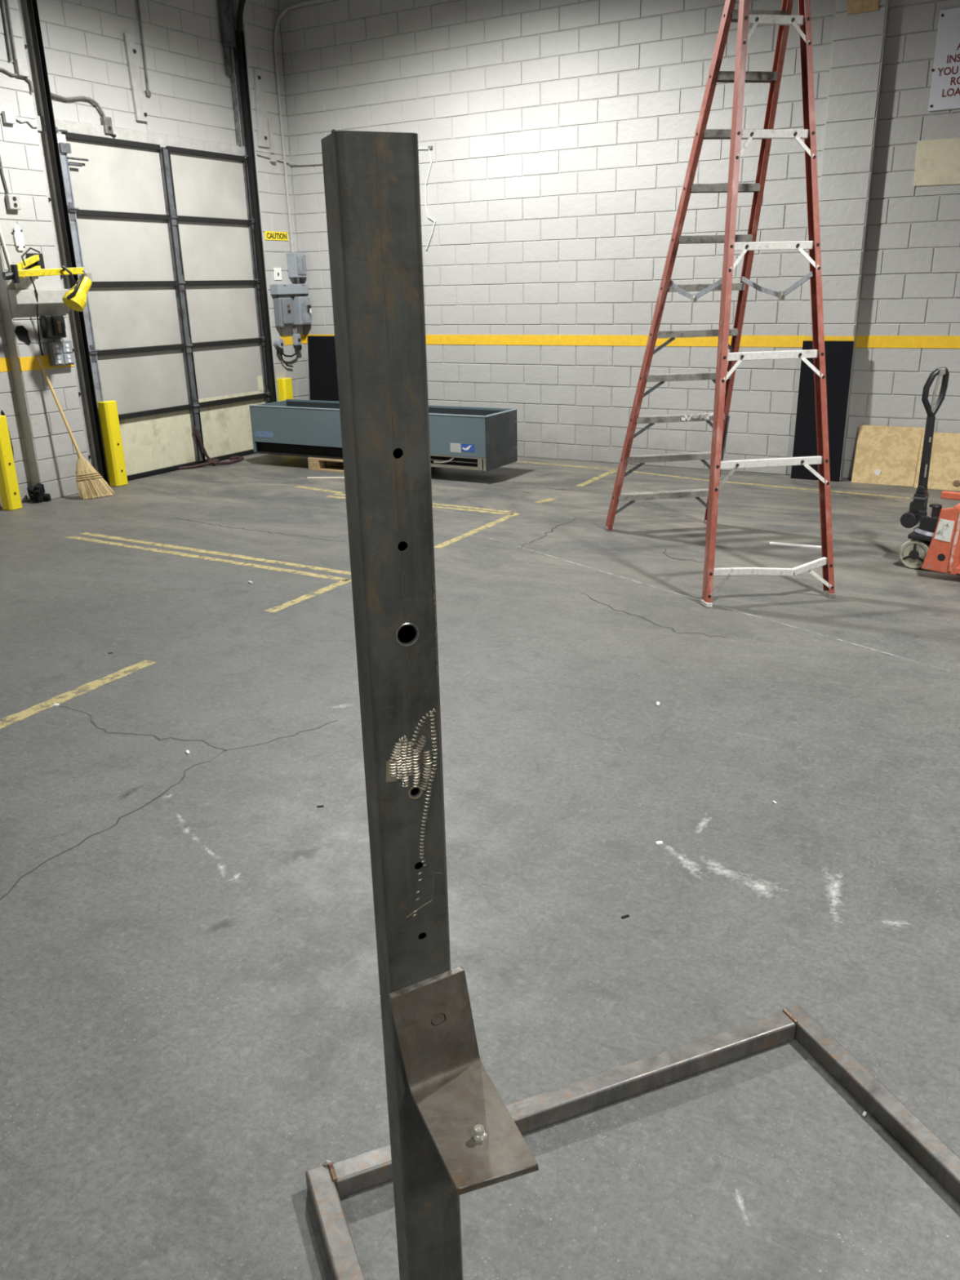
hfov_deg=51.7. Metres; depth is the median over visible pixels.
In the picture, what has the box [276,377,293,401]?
guard
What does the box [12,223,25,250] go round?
wall bracket
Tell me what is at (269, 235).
caution sign
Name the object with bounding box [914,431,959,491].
plywood sheet
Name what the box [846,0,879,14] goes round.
board
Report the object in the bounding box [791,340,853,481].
panel
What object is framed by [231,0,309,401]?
wall
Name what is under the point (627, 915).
crumb
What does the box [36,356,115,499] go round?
broom
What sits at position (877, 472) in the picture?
sticker
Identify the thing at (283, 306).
box
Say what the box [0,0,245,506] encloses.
wall
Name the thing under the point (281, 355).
cord
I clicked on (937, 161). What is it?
board
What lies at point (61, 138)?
fixture
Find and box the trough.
[269,284,308,294]
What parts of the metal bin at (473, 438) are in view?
panel, plate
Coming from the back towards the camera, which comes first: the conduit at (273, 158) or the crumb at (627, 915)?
the conduit at (273, 158)
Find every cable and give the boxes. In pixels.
[50,92,115,137]
[417,146,435,249]
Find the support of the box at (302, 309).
attached to the wall at (193, 104)
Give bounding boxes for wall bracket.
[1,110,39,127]
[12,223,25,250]
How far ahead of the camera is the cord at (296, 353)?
11.65 m
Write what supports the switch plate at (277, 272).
attached to the wall at (193, 104)
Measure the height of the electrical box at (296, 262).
0.337 m
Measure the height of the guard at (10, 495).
0.813 m
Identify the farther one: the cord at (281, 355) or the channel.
the cord at (281, 355)
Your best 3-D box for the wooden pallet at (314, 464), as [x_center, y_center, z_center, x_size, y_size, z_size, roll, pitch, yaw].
[-1.102,-1.865,10.409,1.230,0.128,0.690,10,22,29]
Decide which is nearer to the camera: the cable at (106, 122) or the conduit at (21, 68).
the conduit at (21, 68)
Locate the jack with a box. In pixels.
[898,367,959,574]
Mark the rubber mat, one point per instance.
(322, 369)
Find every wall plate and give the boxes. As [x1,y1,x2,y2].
[122,32,148,122]
[253,68,270,147]
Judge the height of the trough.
0.110 m
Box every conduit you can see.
[0,0,33,93]
[0,227,11,271]
[136,0,151,96]
[257,152,322,165]
[273,0,325,252]
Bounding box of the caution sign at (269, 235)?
[264,231,288,240]
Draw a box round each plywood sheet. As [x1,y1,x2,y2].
[851,424,924,486]
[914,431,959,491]
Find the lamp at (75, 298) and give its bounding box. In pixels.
[1,247,92,311]
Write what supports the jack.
on the floor
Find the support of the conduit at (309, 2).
attached to the wall at (561, 133)
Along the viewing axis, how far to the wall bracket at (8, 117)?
8.30 m
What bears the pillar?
attached to the wall at (561, 133)
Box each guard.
[0,415,22,510]
[97,400,128,486]
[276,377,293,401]
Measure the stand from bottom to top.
1.891 m
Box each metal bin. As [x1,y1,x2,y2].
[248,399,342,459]
[428,404,517,471]
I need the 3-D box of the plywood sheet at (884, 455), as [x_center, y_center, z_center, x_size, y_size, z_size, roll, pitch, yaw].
[3.708,-1.664,8.949,0.612,0.506,0.139,10,22,29]
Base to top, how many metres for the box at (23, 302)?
0.218 m
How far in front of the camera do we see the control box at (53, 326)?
8.88 m
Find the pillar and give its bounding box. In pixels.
[806,0,889,479]
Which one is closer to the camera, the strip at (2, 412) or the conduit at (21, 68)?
the conduit at (21, 68)
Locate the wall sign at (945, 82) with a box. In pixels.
[928,7,959,111]
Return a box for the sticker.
[874,469,880,475]
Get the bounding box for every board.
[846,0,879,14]
[913,137,959,186]
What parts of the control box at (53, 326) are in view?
rating plate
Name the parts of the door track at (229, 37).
bearing plate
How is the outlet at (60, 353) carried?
attached to the wall at (193, 104)
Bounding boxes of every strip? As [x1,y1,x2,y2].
[0,409,13,457]
[306,476,344,479]
[768,542,821,548]
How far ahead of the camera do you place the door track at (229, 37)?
10.69 m
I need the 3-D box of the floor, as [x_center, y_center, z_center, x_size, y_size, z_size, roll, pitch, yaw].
[0.213,0.785,3.241,16.500,0.121,17.000,10,22,29]
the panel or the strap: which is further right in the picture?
the panel
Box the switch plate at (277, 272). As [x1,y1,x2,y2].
[273,267,282,279]
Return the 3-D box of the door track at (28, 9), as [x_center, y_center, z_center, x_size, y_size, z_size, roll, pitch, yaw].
[-3.608,-3.753,8.800,0.608,4.876,0.185,10,22,29]
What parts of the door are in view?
rail, panel, rail, panel, rail, panel, rail, panel, rail, panel, rail, panel, rail, panel, panel, rail, panel, rail, panel, rail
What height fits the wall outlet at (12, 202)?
0.413 m
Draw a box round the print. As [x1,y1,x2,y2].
[461,443,475,452]
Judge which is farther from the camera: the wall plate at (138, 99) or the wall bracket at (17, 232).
the wall plate at (138, 99)
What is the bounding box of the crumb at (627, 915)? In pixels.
[621,914,629,919]
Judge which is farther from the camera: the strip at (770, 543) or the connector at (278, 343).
the connector at (278, 343)
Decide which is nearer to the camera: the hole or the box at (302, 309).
the hole
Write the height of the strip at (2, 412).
0.540 m
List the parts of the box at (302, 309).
lever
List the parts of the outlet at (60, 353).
plate, plate, plate, plate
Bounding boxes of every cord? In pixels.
[280,353,293,367]
[281,350,298,357]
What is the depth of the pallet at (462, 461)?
9.53 m
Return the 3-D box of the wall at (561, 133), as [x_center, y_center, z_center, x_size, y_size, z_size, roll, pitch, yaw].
[4.038,-4.366,8.024,16.000,6.200,0.304,10,22,29]
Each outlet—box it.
[0,155,21,209]
[46,337,74,366]
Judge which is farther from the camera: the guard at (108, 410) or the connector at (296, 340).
the connector at (296, 340)
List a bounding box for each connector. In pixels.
[273,338,284,353]
[292,324,302,350]
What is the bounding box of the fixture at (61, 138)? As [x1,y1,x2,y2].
[56,133,66,143]
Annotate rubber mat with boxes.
[307,335,338,401]
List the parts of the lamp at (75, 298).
elbow knob, first arm, first arm, cord, second arm, lamp cord, lamp handle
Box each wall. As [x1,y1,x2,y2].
[0,0,88,499]
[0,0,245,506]
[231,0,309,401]
[278,0,959,479]
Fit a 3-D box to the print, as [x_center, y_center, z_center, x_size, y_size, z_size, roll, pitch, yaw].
[-0.116,-1.825,9.414,0.150,0.072,0.002,10,22,29]
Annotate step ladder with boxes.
[604,0,835,607]
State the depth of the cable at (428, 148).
10.53 m
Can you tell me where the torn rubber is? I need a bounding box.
[26,483,51,502]
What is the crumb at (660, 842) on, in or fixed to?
on the floor
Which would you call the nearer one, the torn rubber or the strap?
the torn rubber
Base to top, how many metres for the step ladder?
3.547 m
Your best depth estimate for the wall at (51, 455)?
8.75 m
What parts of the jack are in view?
handle, grip lever, head plate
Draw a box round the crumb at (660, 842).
[655,840,662,844]
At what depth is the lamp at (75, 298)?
8.54 m
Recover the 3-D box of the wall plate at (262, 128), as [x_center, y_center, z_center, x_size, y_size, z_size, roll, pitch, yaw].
[-2.370,-5.750,10.727,0.039,0.750,0.175,10,22,29]
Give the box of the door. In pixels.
[55,126,270,484]
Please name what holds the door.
in the wall at (193, 104)
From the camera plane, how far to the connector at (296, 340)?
11.71 m
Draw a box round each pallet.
[307,457,439,472]
[430,453,486,471]
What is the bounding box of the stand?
[305,128,959,1279]
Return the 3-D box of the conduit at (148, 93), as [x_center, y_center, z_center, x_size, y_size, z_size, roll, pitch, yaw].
[-3.232,-5.803,9.443,0.031,1.110,0.050,10,22,29]
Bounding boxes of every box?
[8,288,71,315]
[40,315,66,338]
[273,297,294,327]
[290,296,311,324]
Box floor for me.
[0,453,959,1279]
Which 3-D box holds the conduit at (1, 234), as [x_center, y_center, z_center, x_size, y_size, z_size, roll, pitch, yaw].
[-4.051,-3.315,8.429,0.055,0.342,0.051,10,22,29]
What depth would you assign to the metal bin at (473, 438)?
9.49 m
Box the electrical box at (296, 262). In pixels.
[286,252,306,284]
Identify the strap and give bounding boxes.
[178,426,244,470]
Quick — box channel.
[267,118,274,153]
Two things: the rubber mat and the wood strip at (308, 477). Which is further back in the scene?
the rubber mat

